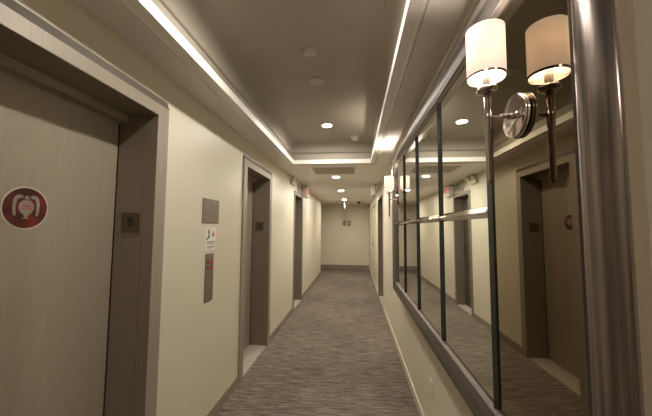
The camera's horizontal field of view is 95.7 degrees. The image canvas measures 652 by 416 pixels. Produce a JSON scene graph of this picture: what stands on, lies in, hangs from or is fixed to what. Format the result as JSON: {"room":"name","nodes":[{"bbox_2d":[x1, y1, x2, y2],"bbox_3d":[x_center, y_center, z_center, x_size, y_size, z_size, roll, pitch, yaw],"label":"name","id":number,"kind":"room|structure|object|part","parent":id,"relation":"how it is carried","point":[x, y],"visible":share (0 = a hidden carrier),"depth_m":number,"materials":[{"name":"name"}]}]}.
{"room":"elevator hallway","nodes":[
{"label":"elevator hallway","id":0,"kind":"room"},
{"bbox_2d":[14,0,320,415],"bbox_3d":[-1.614,0.331,4.114,1.782,2.870,14.300,0,-4,6],"label":"wall","id":1,"kind":"structure","parent":0,"point":[198,361],"depth_m":2.10,"materials":[{"name":"paint"}]},
{"bbox_2d":[0,0,168,415],"bbox_3d":[-1.147,0.451,1.203,0.316,2.235,1.007,0,-4,6],"label":"door","id":2,"kind":"structure","parent":1,"relation":"in","point":[80,296],"depth_m":1.40,"materials":[{"name":"wood"}]},
{"bbox_2d":[0,186,47,229],"bbox_3d":[-1.221,0.000,1.201,0.004,0.176,0.176,0,-4,6],"label":"sticker","id":3,"kind":"object","parent":2,"relation":"attached to","point":[22,208],"visible":1,"depth_m":1.19,"materials":[{"name":"plastic"}]},
{"bbox_3d":[-1.239,0.513,1.208,0.033,2.088,0.807,0,-4,6],"label":"panel","id":4,"kind":"part","parent":2,"relation":"part of","materials":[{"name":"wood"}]},
{"bbox_2d":[121,213,139,232],"bbox_3d":[-1.082,0.082,1.631,0.108,0.112,0.006,0,-4,6],"label":"number plate","id":5,"kind":"object","parent":2,"relation":"attached to","point":[130,222],"visible":1,"depth_m":1.63,"materials":[{"name":"brown metal"}]},
{"bbox_2d":[204,253,213,302],"bbox_3d":[-0.894,0.531,2.262,0.012,0.359,0.125,0,-4,6],"label":"panel","id":6,"kind":"object","parent":1,"relation":"attached to","point":[209,258],"visible":1,"depth_m":2.25,"materials":[{"name":"grey"}]},
{"bbox_2d":[202,198,218,223],"bbox_3d":[-0.895,0.026,2.297,0.006,0.186,0.260,0,-4,6],"label":"plate","id":7,"kind":"object","parent":1,"relation":"attached to","point":[210,208],"visible":1,"depth_m":2.28,"materials":[{"name":"grey metal"}]},
{"bbox_2d":[204,201,215,220],"bbox_3d":[-0.893,0.026,2.292,0.001,0.152,0.210,0,-4,6],"label":"print","id":8,"kind":"object","parent":7,"relation":"attached to","point":[209,206],"depth_m":2.27},
{"bbox_2d":[205,228,215,250],"bbox_3d":[-0.897,0.240,2.290,0.003,0.174,0.165,0,-4,6],"label":"notice","id":9,"kind":"object","parent":1,"relation":"attached to","point":[210,233],"visible":1,"depth_m":2.29,"materials":[{"name":"white paper"}]},
{"bbox_2d":[238,154,272,383],"bbox_3d":[-0.931,0.605,3.406,0.316,2.235,1.008,0,-4,6],"label":"door","id":10,"kind":"structure","parent":1,"relation":"in","point":[255,265],"depth_m":3.76,"materials":[{"name":"metal"}]},
{"bbox_3d":[-1.022,0.666,3.410,0.033,2.088,0.808,0,-4,6],"label":"panel","id":11,"kind":"part","parent":10,"relation":"part of","materials":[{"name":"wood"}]},
{"bbox_3d":[-0.921,1.713,3.328,0.250,0.012,0.826,0,-4,6],"label":"sill","id":12,"kind":"part","parent":10,"relation":"part of","materials":[{"name":"stone"}]},
{"bbox_2d":[255,222,263,229],"bbox_3d":[-0.865,0.235,3.834,0.108,0.112,0.006,0,-4,6],"label":"number plate","id":13,"kind":"object","parent":10,"relation":"attached to","point":[258,225],"visible":1,"depth_m":3.83,"materials":[{"name":"brown metal"}]},
{"bbox_2d":[205,272,320,415],"bbox_3d":[-0.797,1.670,3.236,0.014,0.088,12.900,0,-4,6],"label":"baseboard","id":14,"kind":"structure","parent":1,"relation":"attached to","point":[220,402],"depth_m":2.71,"materials":[{"name":"brown wood"}]},
{"bbox_2d":[290,177,298,185],"bbox_3d":[-0.560,-0.470,5.215,0.103,0.133,0.276,0,-4,6],"label":"emergency light","id":15,"kind":"object","parent":1,"relation":"attached to","point":[292,182],"visible":1,"depth_m":5.13,"materials":[{"name":"beige paint"}]},
{"bbox_2d":[293,190,302,310],"bbox_3d":[-0.645,0.798,5.820,0.212,2.185,0.890,0,-4,6],"label":"door","id":16,"kind":"structure","parent":1,"relation":"in","point":[298,198],"depth_m":6.17,"materials":[{"name":"metal"}]},
{"bbox_3d":[-0.658,1.881,5.746,0.200,0.012,0.756,0,-4,6],"label":"sill","id":17,"kind":"part","parent":16,"relation":"part of","materials":[{"name":"stone"}]},
{"bbox_2d":[297,183,302,193],"bbox_3d":[-0.526,-0.391,5.981,0.020,0.180,0.480,0,-4,6],"label":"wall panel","id":18,"kind":"object","parent":1,"relation":"attached to","point":[299,186],"visible":0.97,"depth_m":5.92,"materials":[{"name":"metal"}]},
{"bbox_2d":[75,0,474,203],"bbox_3d":[-0.690,-0.867,4.107,3.224,0.470,14.300,0,-4,6],"label":"ceiling","id":19,"kind":"structure","parent":0,"point":[272,36],"depth_m":2.04,"materials":[{"name":"paint"}]},
{"bbox_2d":[113,0,432,165],"bbox_3d":[-0.224,-0.860,1.014,1.257,0.068,6.430,0,-4,6],"label":"trim","id":20,"kind":"structure","parent":19,"relation":"attached to","point":[145,13],"depth_m":1.65,"materials":[{"name":"white paint"}]},
{"bbox_2d":[159,0,406,153],"bbox_3d":[-0.223,-1.077,1.028,1.179,0.171,6.352,0,-4,6],"label":"trim","id":21,"kind":"structure","parent":19,"relation":"attached to","point":[197,18],"depth_m":2.15,"materials":[{"name":"paint"}]},
{"bbox_2d":[303,187,308,197],"bbox_3d":[-0.437,-0.351,6.483,0.087,0.230,0.340,0,-4,6],"label":"exit sign","id":22,"kind":"object","parent":19,"relation":"hanging from","point":[305,189],"visible":0.98,"depth_m":6.32,"materials":[{"name":"white plastic"}]},
{"bbox_2d":[303,48,316,56],"bbox_3d":[-0.112,-1.085,2.061,0.104,0.008,0.104,0,-4,6],"label":"cover plate","id":23,"kind":"object","parent":19,"relation":"attached to","point":[310,52],"visible":1,"depth_m":2.05,"materials":[{"name":"plastic"}]},
{"bbox_2d":[309,77,324,84],"bbox_3d":[-0.076,-1.056,2.463,0.140,0.010,0.140,0,-4,6],"label":"cover plate","id":24,"kind":"object","parent":19,"relation":"attached to","point":[314,80],"visible":1,"depth_m":2.45,"materials":[{"name":"plastic"}]},
{"bbox_2d":[321,123,332,127],"bbox_3d":[0.011,-0.984,3.522,0.136,0.008,0.136,0,-4,6],"label":"recessed light","id":25,"kind":"object","parent":19,"relation":"in","point":[326,125],"visible":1,"depth_m":3.52,"materials":[{"name":"white glass"}]},
{"bbox_2d":[312,167,354,173],"bbox_3d":[0.131,-0.584,4.666,0.650,0.008,0.490,0,-4,6],"label":"ceiling vent","id":26,"kind":"object","parent":19,"relation":"in","point":[347,170],"visible":1,"depth_m":4.62,"materials":[{"name":"metal"}]},
{"bbox_2d":[350,135,358,140],"bbox_3d":[0.388,-0.932,3.955,0.120,0.046,0.120,0,-4,6],"label":"smoke detector","id":27,"kind":"object","parent":19,"relation":"attached to","point":[354,137],"visible":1,"depth_m":3.92,"materials":[{"name":"white plastic"}]},
{"bbox_2d":[371,184,374,195],"bbox_3d":[0.967,-0.370,6.085,0.065,0.230,0.320,0,-4,6],"label":"exit sign","id":28,"kind":"object","parent":19,"relation":"hanging from","point":[372,185],"visible":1,"depth_m":5.93,"materials":[{"name":"white plastic"}]},
{"bbox_2d":[216,268,419,415],"bbox_3d":[-0.647,1.819,4.016,3.724,0.100,14.500,0,-4,6],"label":"floor","id":29,"kind":"structure","parent":0,"point":[336,354],"depth_m":3.24,"materials":[{"name":"carpet"}]},
{"bbox_2d":[321,204,368,264],"bbox_3d":[0.060,0.830,11.217,3.724,2.870,0.200,0,-4,6],"label":"wall","id":30,"kind":"structure","parent":0,"point":[340,244],"depth_m":11.04,"materials":[{"name":"paint"}]},
{"bbox_2d":[321,264,368,268],"bbox_3d":[-0.014,2.185,11.023,3.214,0.140,0.014,0,-4,6],"label":"baseboard","id":31,"kind":"structure","parent":30,"relation":"attached to","point":[322,265],"depth_m":10.94,"materials":[{"name":"brown wood"}]},
{"bbox_2d":[369,0,651,415],"bbox_3d":[1.056,0.329,3.852,0.300,2.870,14.300,0,-4,6],"label":"wall","id":32,"kind":"structure","parent":0,"point":[421,362],"depth_m":1.98,"materials":[{"name":"paint"}]},
{"bbox_2d":[372,201,375,287],"bbox_3d":[1.352,0.977,8.245,0.090,2.185,1.640,0,-4,6],"label":"door","id":33,"kind":"structure","parent":32,"relation":"in","point":[374,204],"depth_m":8.28,"materials":[{"name":"beige paint"}]},
{"bbox_3d":[1.377,1.004,8.240,0.040,2.102,1.502,0,-4,6],"label":"panel","id":34,"kind":"part","parent":33,"relation":"part of","materials":[{"name":"beige paint"}]},
{"bbox_2d":[378,191,383,310],"bbox_3d":[1.241,0.821,6.000,0.272,2.185,1.280,0,-4,6],"label":"door frame","id":35,"kind":"structure","parent":32,"relation":"in","point":[381,197],"depth_m":6.55,"materials":[{"name":"metal"}]},
{"bbox_2d":[369,268,423,415],"bbox_3d":[0.893,1.723,3.771,0.010,0.075,14.300,0,-4,6],"label":"baseboard","id":36,"kind":"structure","parent":32,"relation":"attached to","point":[414,394],"depth_m":3.02,"materials":[{"name":"brown wood"}]},
{"bbox_2d":[368,0,479,204],"bbox_3d":[0.887,-0.617,3.934,0.050,0.034,14.300,0,-4,6],"label":"trim","id":37,"kind":"structure","parent":32,"relation":"attached to","point":[476,2],"depth_m":1.74,"materials":[{"name":"paint"}]},
{"bbox_2d":[430,377,433,399],"bbox_3d":[0.722,1.236,2.019,0.008,0.115,0.070,0,-4,6],"label":"wall outlet","id":38,"kind":"object","parent":32,"relation":"attached to","point":[431,381],"visible":1,"depth_m":2.00,"materials":[{"name":"beige plastic"}]},
{"bbox_2d":[392,0,651,415],"bbox_3d":[0.650,0.080,1.864,0.118,1.438,2.827,0,-4,6],"label":"wall mirror","id":39,"kind":"object","parent":32,"relation":"attached to","point":[530,287],"visible":0.94,"depth_m":0.72,"materials":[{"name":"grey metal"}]},
{"bbox_2d":[384,176,397,216],"bbox_3d":[0.683,-0.119,3.114,0.129,0.430,0.119,0,-4,6],"label":"wall sconce","id":40,"kind":"object","parent":39,"relation":"attached to","point":[388,180],"visible":1,"depth_m":3.09,"materials":[{"name":"white fabric"}]},
{"bbox_3d":[0.667,-0.028,3.109,0.021,0.248,0.021,0,-4,6],"label":"stem","id":41,"kind":"part","parent":40,"relation":"part of","materials":[{"name":"silver metal"}]},
{"bbox_3d":[0.669,-0.265,3.125,0.097,0.138,0.097,0,-4,6],"label":"lamp shade","id":42,"kind":"part","parent":40,"relation":"part of","materials":[{"name":"white fabric"}]},
{"bbox_3d":[0.731,-0.154,2.908,0.005,0.600,0.545,0,-4,6],"label":"mirror pane","id":43,"kind":"part","parent":39,"relation":"part of","materials":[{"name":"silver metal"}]},
{"bbox_3d":[0.728,0.452,2.866,0.005,0.607,0.545,0,-4,6],"label":"mirror pane","id":44,"kind":"part","parent":39,"relation":"part of","materials":[{"name":"silver metal"}]},
{"bbox_3d":[0.678,-0.192,2.364,0.005,0.600,0.543,0,-4,6],"label":"mirror pane","id":45,"kind":"part","parent":39,"relation":"part of","materials":[{"name":"silver metal"}]},
{"bbox_3d":[0.674,0.414,2.322,0.005,0.607,0.543,0,-4,6],"label":"mirror pane","id":46,"kind":"part","parent":39,"relation":"part of","materials":[{"name":"silver metal"}]},
{"bbox_3d":[0.624,-0.230,1.813,0.005,0.600,0.558,0,-4,6],"label":"mirror pane","id":47,"kind":"part","parent":39,"relation":"part of","materials":[{"name":"silver metal"}]},
{"bbox_3d":[0.620,0.376,1.771,0.005,0.607,0.558,0,-4,6],"label":"mirror pane","id":48,"kind":"part","parent":39,"relation":"part of","materials":[{"name":"silver metal"}]},
{"bbox_3d":[0.569,-0.269,1.256,0.005,0.600,0.556,0,-4,6],"label":"mirror pane","id":49,"kind":"part","parent":39,"relation":"part of","materials":[{"name":"silver metal"}]},
{"bbox_3d":[0.565,0.337,1.214,0.005,0.607,0.556,0,-4,6],"label":"mirror pane","id":50,"kind":"part","parent":39,"relation":"part of","materials":[{"name":"silver metal"}]},
{"bbox_2d":[465,18,530,183],"bbox_3d":[0.456,-0.279,0.806,0.129,0.430,0.119,0,-4,6],"label":"wall sconce","id":51,"kind":"object","parent":39,"relation":"attached to","point":[486,63],"visible":1,"depth_m":0.79,"materials":[{"name":"white fabric"}]},
{"bbox_3d":[0.442,-0.425,0.817,0.097,0.138,0.097,0,-4,6],"label":"lamp shade","id":52,"kind":"part","parent":51,"relation":"part of","materials":[{"name":"white fabric"}]},
{"bbox_3d":[0.442,-0.359,0.813,0.099,0.006,0.099,0,-4,6],"label":"shade trim","id":53,"kind":"part","parent":51,"relation":"part of","materials":[{"name":"white fabric"}]},
{"bbox_3d":[0.441,-0.188,0.801,0.021,0.248,0.021,0,-4,6],"label":"stem","id":54,"kind":"part","parent":51,"relation":"part of","materials":[{"name":"silver metal"}]},
{"bbox_3d":[0.474,-0.249,0.802,0.066,0.018,0.018,0,-4,6],"label":"arm","id":55,"kind":"part","parent":51,"relation":"part of","materials":[{"name":"silver metal"}]},
{"bbox_3d":[0.521,0.003,0.765,0.005,1.211,0.382,0,-4,6],"label":"mirror pane","id":56,"kind":"part","parent":39,"relation":"part of","materials":[{"name":"silver metal"}]}
]}

